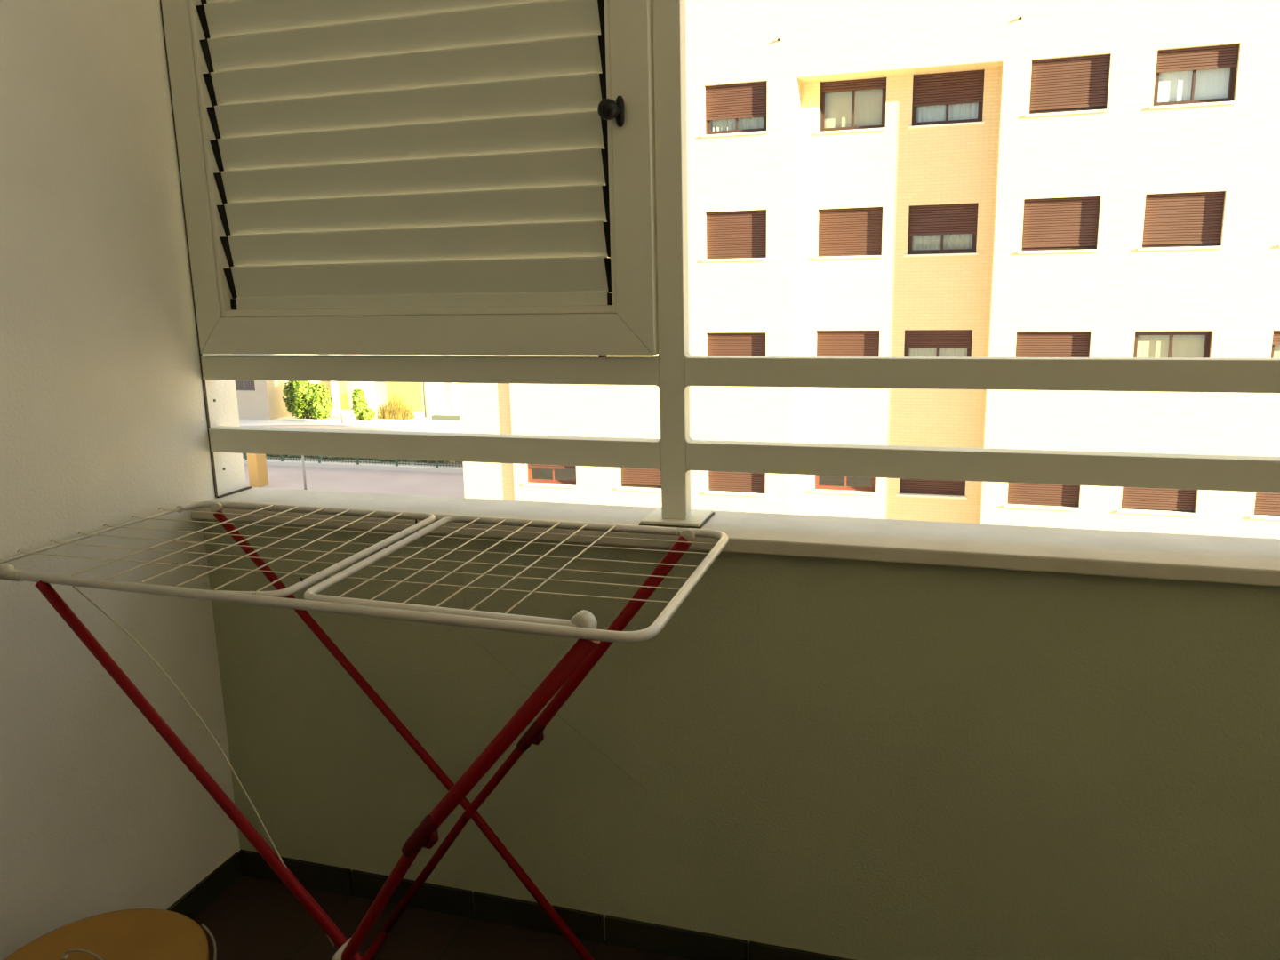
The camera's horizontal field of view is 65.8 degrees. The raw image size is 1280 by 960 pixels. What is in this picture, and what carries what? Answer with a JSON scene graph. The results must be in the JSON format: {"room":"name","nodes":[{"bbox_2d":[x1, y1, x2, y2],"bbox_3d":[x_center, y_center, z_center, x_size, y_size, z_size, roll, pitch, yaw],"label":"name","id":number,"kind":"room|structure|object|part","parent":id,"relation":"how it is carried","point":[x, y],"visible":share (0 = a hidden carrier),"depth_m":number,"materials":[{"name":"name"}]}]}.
{"room":"apartment balcony","nodes":[
{"label":"apartment balcony","id":0,"kind":"room"},
{"bbox_2d":[0,0,246,959],"bbox_3d":[-1.454,0.012,1.374,0.160,2.740,2.436,2,12,17],"label":"wall","id":1,"kind":"structure","parent":0,"point":[103,415],"depth_m":2.09,"materials":[{"name":"white paint"}]},
{"bbox_2d":[166,852,241,919],"bbox_3d":[-1.351,1.208,1.581,0.010,0.069,2.105,2,12,17],"label":"baseboard","id":2,"kind":"structure","parent":1,"relation":"attached to","point":[215,884],"depth_m":2.46,"materials":[{"name":"tile"}]},
{"bbox_2d":[192,874,689,959],"bbox_3d":[0.844,1.392,0.932,4.600,0.120,2.120,2,12,17],"label":"floor","id":3,"kind":"structure","parent":0,"point":[254,918],"depth_m":2.33,"materials":[{"name":"tile"}]},
{"bbox_2d":[4,908,216,959],"bbox_3d":[-0.937,1.012,1.734,0.386,0.371,0.372,2,12,17],"label":"stool","id":4,"kind":"object","parent":3,"relation":"on","point":[133,933],"visible":1,"depth_m":1.79,"materials":[{"name":"brown wood"}]},
{"bbox_3d":[-0.976,0.835,1.735,0.087,0.022,0.004,2,12,15],"label":"wire handle","id":5,"kind":"part","parent":4,"relation":"part of","materials":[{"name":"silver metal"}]},
{"bbox_2d":[0,500,728,959],"bbox_3d":[-0.518,0.621,1.941,1.323,1.034,0.622,2,12,17],"label":"drying rack","id":6,"kind":"object","parent":3,"relation":"on","point":[592,644],"visible":1,"depth_m":1.72,"materials":[{"name":"white"}]},
{"bbox_3d":[-1.133,0.115,2.026,0.013,0.007,0.490,3,12,19],"label":"rod","id":7,"kind":"part","parent":6,"relation":"part of","materials":[{"name":"white metal"}]},
{"bbox_3d":[-0.610,0.683,1.694,0.928,1.001,0.021,3,12,18],"label":"leg","id":8,"kind":"part","parent":6,"relation":"part of","materials":[{"name":"red metal"}]},
{"bbox_3d":[-0.751,0.487,1.702,0.479,0.600,0.011,3,12,19],"label":"cord","id":9,"kind":"part","parent":6,"relation":"part of","materials":[{"name":"beige fabric"}]},
{"bbox_3d":[-0.527,0.138,1.847,1.323,0.018,0.608,2,12,17],"label":"frame","id":10,"kind":"part","parent":6,"relation":"part of","materials":[{"name":"white metal"}]},
{"bbox_3d":[-0.539,0.573,2.230,0.896,0.995,0.021,3,12,18],"label":"leg","id":11,"kind":"part","parent":6,"relation":"part of","materials":[{"name":"red metal"}]},
{"bbox_3d":[-0.385,0.696,1.602,0.699,1.002,0.034,2,12,15],"label":"leg","id":12,"kind":"part","parent":6,"relation":"part of","materials":[{"name":"red metal"}]},
{"bbox_3d":[-0.254,0.587,2.122,0.754,0.999,0.027,2,12,15],"label":"leg","id":13,"kind":"part","parent":6,"relation":"part of","materials":[{"name":"red metal"}]},
{"bbox_3d":[-0.181,0.383,2.083,0.397,0.549,0.011,2,12,14],"label":"cord","id":14,"kind":"part","parent":6,"relation":"part of","materials":[{"name":"beige plastic"}]},
{"bbox_3d":[-0.081,0.208,1.430,0.035,0.037,0.028,5,13,28],"label":"ribbed knob","id":15,"kind":"part","parent":6,"relation":"part of","materials":[{"name":"beige plastic"}]},
{"bbox_2d":[202,519,1279,959],"bbox_3d":[1.172,0.692,1.899,4.600,1.084,0.160,2,12,17],"label":"wall","id":16,"kind":"structure","parent":0,"point":[846,758],"depth_m":2.05,"materials":[{"name":"paint"}]},
{"bbox_2d":[239,849,854,959],"bbox_3d":[1.156,1.087,1.897,4.597,0.069,0.010,2,12,17],"label":"baseboard","id":17,"kind":"structure","parent":16,"relation":"attached to","point":[654,938],"depth_m":2.33,"materials":[{"name":"tile"}]},
{"bbox_2d":[191,487,1279,586],"bbox_3d":[1.159,0.147,1.783,4.599,0.030,0.226,2,12,17],"label":"coping","id":18,"kind":"object","parent":16,"relation":"on","point":[1193,557],"visible":0.76,"depth_m":1.96,"materials":[{"name":"stone"}]},
{"bbox_2d":[160,0,1279,528],"bbox_3d":[1.137,-0.661,1.605,4.599,1.624,0.137,3,12,18],"label":"balcony railing","id":19,"kind":"object","parent":18,"relation":"on","point":[675,370],"visible":0.99,"depth_m":1.97,"materials":[{"name":"white metal"}]},
{"bbox_2d":[161,0,658,357],"bbox_3d":[-0.515,-0.798,2.066,1.116,1.075,0.107,2,12,17],"label":"louvered shutter","id":20,"kind":"object","parent":19,"relation":"attached to","point":[359,177],"visible":1,"depth_m":2.10,"materials":[{"name":"white paint"}]},
{"bbox_3d":[-0.497,-0.322,2.188,1.114,0.085,0.058,2,12,17],"label":"rail","id":21,"kind":"part","parent":20,"relation":"part of","materials":[{"name":"white metal"}]},
{"bbox_3d":[-0.056,-0.714,1.910,0.039,0.058,0.053,7,14,35],"label":"knob","id":22,"kind":"part","parent":20,"relation":"part of","materials":[{"name":"black plastic"}]},
{"bbox_3d":[0.061,-0.712,1.942,0.054,1.615,0.045,2,12,17],"label":"post","id":23,"kind":"part","parent":19,"relation":"part of","materials":[{"name":"white metal"}]},
{"bbox_3d":[0.081,0.078,2.120,0.127,0.006,0.128,2,12,17],"label":"foot plate","id":24,"kind":"part","parent":19,"relation":"part of","materials":[{"name":"white paint"}]},
{"label":"outside","id":25,"kind":"structure","parent":0,"visible":0},
{"bbox_2d":[243,425,464,497],"bbox_3d":[13.886,-3.500,50.421,280.000,0.001,220.000,2,12,17],"label":"ground","id":26,"kind":"structure","parent":25,"point":[351,480],"depth_m":36.43,"materials":[{"name":"grey concrete"}]},
{"bbox_2d":[246,453,268,487],"bbox_3d":[-13.671,-0.594,35.298,0.500,1.630,0.630,2,12,17],"label":"gate pillar","id":27,"kind":"structure","parent":26,"relation":"on","point":[257,462],"depth_m":35.16,"materials":[{"name":"brown"}]},
{"bbox_2d":[301,455,306,489],"bbox_3d":[-11.723,-0.339,34.452,0.460,1.390,0.090,2,12,17],"label":"post","id":28,"kind":"object","parent":26,"relation":"on","point":[302,456],"visible":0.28,"depth_m":34.42,"materials":[{"name":"grey metal"}]},
{"bbox_2d":[243,453,461,462],"bbox_3d":[-10.375,-1.210,39.982,13.876,0.811,1.095,2,12,17],"label":"hedge","id":29,"kind":"object","parent":26,"relation":"on","point":[244,453],"visible":0.11,"depth_m":40.01,"materials":[{"name":"green plant"}]},
{"bbox_2d":[242,453,463,473],"bbox_3d":[-10.975,-1.000,38.227,13.895,1.120,0.240,2,12,17],"label":"metal fence","id":30,"kind":"object","parent":26,"relation":"on","point":[440,469],"visible":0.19,"depth_m":38.14,"materials":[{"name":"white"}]},
{"bbox_3d":[-15.052,-1.260,39.464,1.650,0.900,0.030,2,12,17],"label":"picket panel","id":31,"kind":"part","parent":30,"relation":"part of","materials":[{"name":"green"}]},
{"bbox_3d":[-13.409,-1.191,38.958,1.650,0.900,0.030,2,12,17],"label":"picket panel","id":32,"kind":"part","parent":30,"relation":"part of","materials":[{"name":"green"}]},
{"bbox_3d":[-11.767,-1.121,38.452,1.650,0.900,0.030,2,12,17],"label":"picket panel","id":33,"kind":"part","parent":30,"relation":"part of","materials":[{"name":"green"}]},
{"bbox_3d":[-10.124,-1.052,37.946,1.650,0.900,0.030,2,12,17],"label":"picket panel","id":34,"kind":"part","parent":30,"relation":"part of","materials":[{"name":"green"}]},
{"bbox_3d":[-8.482,-0.983,37.440,1.650,0.900,0.030,2,12,17],"label":"picket panel","id":35,"kind":"part","parent":30,"relation":"part of","materials":[{"name":"green"}]},
{"bbox_3d":[-6.839,-0.914,36.934,1.650,0.900,0.030,2,12,17],"label":"picket panel","id":36,"kind":"part","parent":30,"relation":"part of","materials":[{"name":"green metal"}]},
{"bbox_2d":[456,0,1279,538],"bbox_3d":[8.974,-6.541,23.861,28.600,16.950,5.500,2,12,17],"label":"apartment building","id":37,"kind":"structure","parent":26,"relation":"on","point":[866,178],"depth_m":22.39,"materials":[{"name":"white paint"}]},
{"bbox_3d":[-2.366,0.138,26.426,1.570,0.048,0.200,2,12,17],"label":"sill","id":38,"kind":"part","parent":37,"relation":"part of","materials":[{"name":"beige stone"}]},
{"bbox_2d":[528,464,575,469],"bbox_3d":[-2.352,-0.643,26.330,1.390,0.698,0.022,2,12,17],"label":"roller shutter","id":39,"kind":"object","parent":37,"relation":"hanging from","point":[530,466],"depth_m":26.39,"materials":[{"name":"brown plastic"}]},
{"bbox_3d":[0.165,0.244,25.646,1.570,0.048,0.200,2,12,17],"label":"sill","id":40,"kind":"part","parent":37,"relation":"part of","materials":[{"name":"beige stone"}]},
{"bbox_2d":[621,467,661,485],"bbox_3d":[0.182,-0.374,25.585,1.390,1.030,0.022,2,12,17],"label":"roller shutter","id":41,"kind":"object","parent":37,"relation":"hanging from","point":[629,476],"depth_m":25.70,"materials":[{"name":"brown plastic"}]},
{"bbox_3d":[2.300,-5.300,23.781,1.600,0.048,0.200,2,12,17],"label":"sill","id":42,"kind":"part","parent":37,"relation":"part of","materials":[{"name":"beige stone"}]},
{"bbox_3d":[2.239,-8.109,23.198,1.600,0.048,0.200,2,12,17],"label":"sill","id":43,"kind":"part","parent":37,"relation":"part of","materials":[{"name":"beige stone"}]},
{"bbox_3d":[2.423,0.339,24.951,1.600,0.048,0.200,2,12,17],"label":"sill","id":44,"kind":"part","parent":37,"relation":"part of","materials":[{"name":"beige stone"}]},
{"bbox_2d":[706,81,766,120],"bbox_3d":[2.253,-8.857,23.109,1.420,0.765,0.022,2,12,17],"label":"roller shutter","id":45,"kind":"object","parent":37,"relation":"hanging from","point":[737,100],"depth_m":23.11,"materials":[{"name":"brown plastic"}]},
{"bbox_2d":[709,471,764,492],"bbox_3d":[2.441,-0.251,24.895,1.420,1.086,0.022,2,12,17],"label":"roller shutter","id":46,"kind":"object","parent":37,"relation":"hanging from","point":[719,481],"depth_m":24.96,"materials":[{"name":"brown plastic"}]},
{"bbox_2d":[708,332,765,356],"bbox_3d":[2.379,-3.080,24.308,1.420,1.086,0.022,2,12,17],"label":"roller shutter","id":47,"kind":"object","parent":37,"relation":"hanging from","point":[720,344],"depth_m":24.25,"materials":[{"name":"brown plastic"}]},
{"bbox_2d":[707,209,766,259],"bbox_3d":[2.318,-5.880,23.727,1.420,1.107,0.022,2,12,17],"label":"roller shutter","id":48,"kind":"object","parent":37,"relation":"hanging from","point":[731,234],"depth_m":23.72,"materials":[{"name":"brown plastic"}]},
{"bbox_2d":[710,116,764,131],"bbox_3d":[2.310,-8.725,23.312,1.372,1.087,0.051,2,12,17],"label":"curtain","id":49,"kind":"object","parent":37,"relation":"hanging from","point":[748,123],"depth_m":23.37,"materials":[{"name":"grey fabric"}]},
{"bbox_3d":[5.127,0.304,24.835,1.630,0.048,0.200,2,12,17],"label":"sill","id":50,"kind":"part","parent":37,"relation":"part of","materials":[{"name":"beige stone"}]},
{"bbox_2d":[817,330,878,356],"bbox_3d":[5.084,-3.105,24.194,1.450,1.107,0.022,2,12,17],"label":"roller shutter","id":51,"kind":"object","parent":37,"relation":"hanging from","point":[830,343],"depth_m":24.14,"materials":[{"name":"brown plastic"}]},
{"bbox_3d":[5.004,-5.335,23.666,1.630,0.048,0.200,2,12,17],"label":"sill","id":52,"kind":"part","parent":37,"relation":"part of","materials":[{"name":"beige stone"}]},
{"bbox_2d":[819,207,881,256],"bbox_3d":[5.022,-5.915,23.611,1.450,1.107,0.022,2,12,17],"label":"roller shutter","id":53,"kind":"object","parent":37,"relation":"hanging from","point":[843,231],"depth_m":23.60,"materials":[{"name":"brown plastic"}]},
{"bbox_3d":[4.943,-8.144,23.083,1.630,0.048,0.200,2,12,17],"label":"sill","id":54,"kind":"part","parent":37,"relation":"part of","materials":[{"name":"beige stone"}]},
{"bbox_2d":[821,77,885,93],"bbox_3d":[4.952,-9.161,22.938,1.450,0.235,0.022,2,12,17],"label":"roller shutter","id":55,"kind":"object","parent":37,"relation":"hanging from","point":[871,83],"depth_m":22.93,"materials":[{"name":"brown plastic"}]},
{"bbox_2d":[824,88,882,127],"bbox_3d":[5.014,-8.765,23.195,1.402,1.097,0.008,2,12,17],"label":"curtain","id":56,"kind":"object","parent":37,"relation":"hanging from","point":[868,103],"depth_m":23.20,"materials":[{"name":"beige fabric"}]},
{"bbox_3d":[7.140,0.389,24.215,1.655,0.048,0.200,2,12,17],"label":"sill","id":57,"kind":"part","parent":37,"relation":"part of","materials":[{"name":"beige stone"}]},
{"bbox_2d":[901,478,964,495],"bbox_3d":[7.158,-0.191,24.161,1.475,1.107,0.022,2,12,17],"label":"roller shutter","id":58,"kind":"object","parent":37,"relation":"hanging from","point":[908,486],"depth_m":24.23,"materials":[{"name":"brown plastic"}]},
{"bbox_2d":[908,348,967,356],"bbox_3d":[7.149,-3.057,23.742,1.427,1.087,0.051,2,12,17],"label":"curtain","id":59,"kind":"object","parent":37,"relation":"hanging from","point":[912,352],"depth_m":23.73,"materials":[{"name":"grey fabric"}]},
{"bbox_2d":[905,329,971,348],"bbox_3d":[7.089,-3.351,23.506,1.475,0.433,0.022,2,12,17],"label":"roller shutter","id":60,"kind":"object","parent":37,"relation":"hanging from","point":[915,339],"depth_m":23.50,"materials":[{"name":"brown plastic"}]},
{"bbox_3d":[7.017,-5.250,23.046,1.655,0.048,0.200,2,12,17],"label":"sill","id":61,"kind":"part","parent":37,"relation":"part of","materials":[{"name":"beige stone"}]},
{"bbox_2d":[912,233,972,250],"bbox_3d":[7.088,-5.866,23.158,1.427,1.087,0.051,2,12,17],"label":"curtain","id":62,"kind":"object","parent":37,"relation":"hanging from","point":[963,241],"depth_m":23.21,"materials":[{"name":"grey fabric"}]},
{"bbox_2d":[909,203,976,235],"bbox_3d":[7.030,-6.041,22.948,1.475,0.676,0.022,2,12,17],"label":"roller shutter","id":63,"kind":"object","parent":37,"relation":"hanging from","point":[953,219],"depth_m":22.94,"materials":[{"name":"brown plastic"}]},
{"bbox_3d":[6.955,-8.059,22.463,1.655,0.048,0.200,2,12,17],"label":"sill","id":64,"kind":"part","parent":37,"relation":"part of","materials":[{"name":"beige stone"}]},
{"bbox_2d":[916,102,978,122],"bbox_3d":[7.027,-8.680,22.575,1.427,1.097,0.051,2,12,17],"label":"curtain","id":65,"kind":"object","parent":37,"relation":"hanging from","point":[962,111],"depth_m":22.63,"materials":[{"name":"white fabric"}]},
{"bbox_2d":[913,70,983,106],"bbox_3d":[6.969,-8.857,22.363,1.475,0.682,0.022,2,12,17],"label":"roller shutter","id":66,"kind":"object","parent":37,"relation":"hanging from","point":[962,86],"depth_m":22.35,"materials":[{"name":"brown plastic"}]},
{"bbox_3d":[9.289,0.628,22.836,1.660,0.048,0.200,2,12,17],"label":"sill","id":67,"kind":"part","parent":37,"relation":"part of","materials":[{"name":"beige stone"}]},
{"bbox_2d":[1008,482,1078,506],"bbox_3d":[9.307,0.048,22.782,1.480,1.107,0.022,2,12,17],"label":"roller shutter","id":68,"kind":"object","parent":37,"relation":"hanging from","point":[1019,493],"depth_m":22.84,"materials":[{"name":"brown plastic"}]},
{"bbox_2d":[1016,331,1088,357],"bbox_3d":[9.245,-2.803,22.191,1.480,1.064,0.022,2,12,17],"label":"roller shutter","id":69,"kind":"object","parent":37,"relation":"hanging from","point":[1029,344],"depth_m":22.13,"materials":[{"name":"brown plastic"}]},
{"bbox_3d":[9.166,-5.011,21.666,1.660,0.048,0.200,2,12,17],"label":"sill","id":70,"kind":"part","parent":37,"relation":"part of","materials":[{"name":"beige stone"}]},
{"bbox_2d":[1022,196,1098,247],"bbox_3d":[9.183,-5.628,21.604,1.480,1.030,0.022,2,12,17],"label":"roller shutter","id":71,"kind":"object","parent":37,"relation":"hanging from","point":[1060,222],"depth_m":21.60,"materials":[{"name":"brown plastic"}]},
{"bbox_3d":[9.104,-7.820,21.083,1.660,0.048,0.200,2,12,17],"label":"sill","id":72,"kind":"part","parent":37,"relation":"part of","materials":[{"name":"beige stone"}]},
{"bbox_2d":[1030,54,1108,111],"bbox_3d":[9.122,-8.443,21.020,1.480,1.019,0.022,2,12,17],"label":"roller shutter","id":73,"kind":"object","parent":37,"relation":"hanging from","point":[1073,83],"depth_m":21.02,"materials":[{"name":"brown plastic"}]},
{"bbox_3d":[11.576,0.724,22.131,1.630,0.048,0.200,2,12,17],"label":"sill","id":74,"kind":"part","parent":37,"relation":"part of","materials":[{"name":"beige stone"}]},
{"bbox_2d":[1121,487,1195,511],"bbox_3d":[11.594,0.128,22.074,1.450,1.075,0.022,2,12,17],"label":"roller shutter","id":75,"kind":"object","parent":37,"relation":"hanging from","point":[1132,498],"depth_m":22.14,"materials":[{"name":"brown plastic"}]},
{"bbox_2d":[1136,335,1205,357],"bbox_3d":[11.585,-2.721,21.658,1.402,1.087,0.008,2,12,17],"label":"curtain","id":76,"kind":"object","parent":37,"relation":"hanging from","point":[1148,346],"depth_m":21.61,"materials":[{"name":"beige fabric"}]},
{"bbox_3d":[11.453,-4.914,20.962,1.630,0.048,0.200,2,12,17],"label":"sill","id":77,"kind":"part","parent":37,"relation":"part of","materials":[{"name":"beige stone"}]},
{"bbox_2d":[1142,191,1223,245],"bbox_3d":[11.470,-5.527,20.901,1.450,1.042,0.022,2,12,17],"label":"roller shutter","id":78,"kind":"object","parent":37,"relation":"hanging from","point":[1191,218],"depth_m":20.90,"materials":[{"name":"brown plastic"}]},
{"bbox_2d":[1157,67,1230,102],"bbox_3d":[11.463,-8.340,20.492,1.402,1.087,0.008,2,12,17],"label":"curtain","id":79,"kind":"object","parent":37,"relation":"hanging from","point":[1212,83],"depth_m":20.51,"materials":[{"name":"white fabric"}]},
{"bbox_3d":[11.391,-7.724,20.379,1.630,0.048,0.200,2,12,17],"label":"sill","id":80,"kind":"part","parent":37,"relation":"part of","materials":[{"name":"beige stone"}]},
{"bbox_2d":[1156,44,1237,72],"bbox_3d":[11.402,-8.634,20.256,1.450,0.433,0.022,2,12,17],"label":"roller shutter","id":81,"kind":"object","parent":37,"relation":"hanging from","point":[1220,56],"depth_m":20.25,"materials":[{"name":"brown plastic"}]},
{"bbox_3d":[14.087,0.830,21.358,1.630,0.048,0.200,2,12,17],"label":"sill","id":82,"kind":"part","parent":37,"relation":"part of","materials":[{"name":"beige stone"}]},
{"bbox_2d":[1254,492,1279,515],"bbox_3d":[14.105,0.239,21.302,1.450,1.086,0.022,2,12,17],"label":"roller shutter","id":83,"kind":"object","parent":37,"relation":"hanging from","point":[1266,503],"depth_m":21.50,"materials":[{"name":"brown plastic"}]},
{"bbox_2d":[1272,330,1279,344],"bbox_3d":[14.035,-2.974,20.635,1.450,0.300,0.022,2,12,17],"label":"roller shutter","id":84,"kind":"object","parent":37,"relation":"hanging from","point":[1276,340],"depth_m":20.82,"materials":[{"name":"brown plastic"}]},
{"bbox_2d":[1273,344,1279,358],"bbox_3d":[14.097,-2.615,20.884,1.402,1.087,0.008,2,12,17],"label":"curtain","id":85,"kind":"object","parent":37,"relation":"hanging from","point":[1276,352],"depth_m":21.03,"materials":[{"name":"beige fabric"}]},
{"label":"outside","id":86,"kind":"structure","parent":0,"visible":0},
{"bbox_2d":[239,408,461,430],"bbox_3d":[-19.207,-4.812,60.096,51.000,0.048,21.000,2,12,17],"label":"path","id":87,"kind":"structure","parent":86,"point":[420,421],"depth_m":50.67,"materials":[{"name":"white concrete"}]},
{"bbox_2d":[234,380,332,419],"bbox_3d":[-24.565,-8.766,58.057,14.250,8.850,11.000,2,12,17],"label":"house","id":88,"kind":"structure","parent":87,"relation":"on","point":[256,399],"depth_m":52.27,"materials":[{"name":"grey paint"}]},
{"bbox_2d":[234,380,255,389],"bbox_3d":[-20.933,-5.394,52.205,1.380,1.210,0.020,2,12,17],"label":"roller shutter","id":89,"kind":"object","parent":88,"relation":"hanging from","point":[239,384],"depth_m":52.25,"materials":[{"name":"brown"}]},
{"bbox_2d":[281,380,334,419],"bbox_3d":[-17.440,-4.388,52.233,2.879,2.556,1.953,2,12,17],"label":"round bush","id":90,"kind":"object","parent":87,"relation":"on","point":[306,399],"visible":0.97,"depth_m":51.70,"materials":[{"name":"green plant"}]},
{"bbox_2d":[340,412,343,423],"bbox_3d":[-15.139,-3.153,50.275,0.160,0.520,0.160,2,12,17],"label":"bollard","id":91,"kind":"object","parent":87,"relation":"on","point":[341,413],"visible":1,"depth_m":50.23,"materials":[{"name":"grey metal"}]},
{"bbox_2d":[351,387,375,420],"bbox_3d":[-14.327,-3.882,51.153,1.305,1.760,0.900,2,12,17],"label":"bush","id":92,"kind":"object","parent":87,"relation":"on","point":[362,412],"visible":1,"depth_m":50.95,"materials":[{"name":"green plant"}]},
{"bbox_2d":[330,354,459,411],"bbox_3d":[-6.434,-9.248,57.612,19.500,9.200,12.300,2,12,17],"label":"building","id":93,"kind":"structure","parent":87,"relation":"on","point":[442,396],"depth_m":54.17,"materials":[{"name":"white"}]},
{"bbox_3d":[-16.635,-5.268,55.380,0.450,2.650,0.095,2,12,17],"label":"door","id":94,"kind":"part","parent":93,"relation":"part of","materials":[{"name":"yellow"}]},
{"bbox_2d":[375,392,415,420],"bbox_3d":[-12.693,-3.891,51.276,2.218,1.452,0.850,2,12,17],"label":"clump","id":95,"kind":"object","parent":87,"relation":"on","point":[394,412],"visible":1,"depth_m":51.16,"materials":[{"name":"yellow plant"}]},
{"bbox_2d":[422,382,429,417],"bbox_3d":[-11.200,-4.530,51.622,0.260,2.500,0.260,2,12,17],"label":"mast","id":96,"kind":"object","parent":87,"relation":"on","point":[424,384],"visible":0.66,"depth_m":51.60,"materials":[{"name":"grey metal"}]},
{"bbox_2d":[431,415,460,420],"bbox_3d":[-9.345,-3.178,50.521,2.800,0.220,0.300,2,12,17],"label":"kerb","id":97,"kind":"object","parent":87,"relation":"on","point":[433,417],"visible":0.56,"depth_m":50.57,"materials":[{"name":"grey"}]}
]}

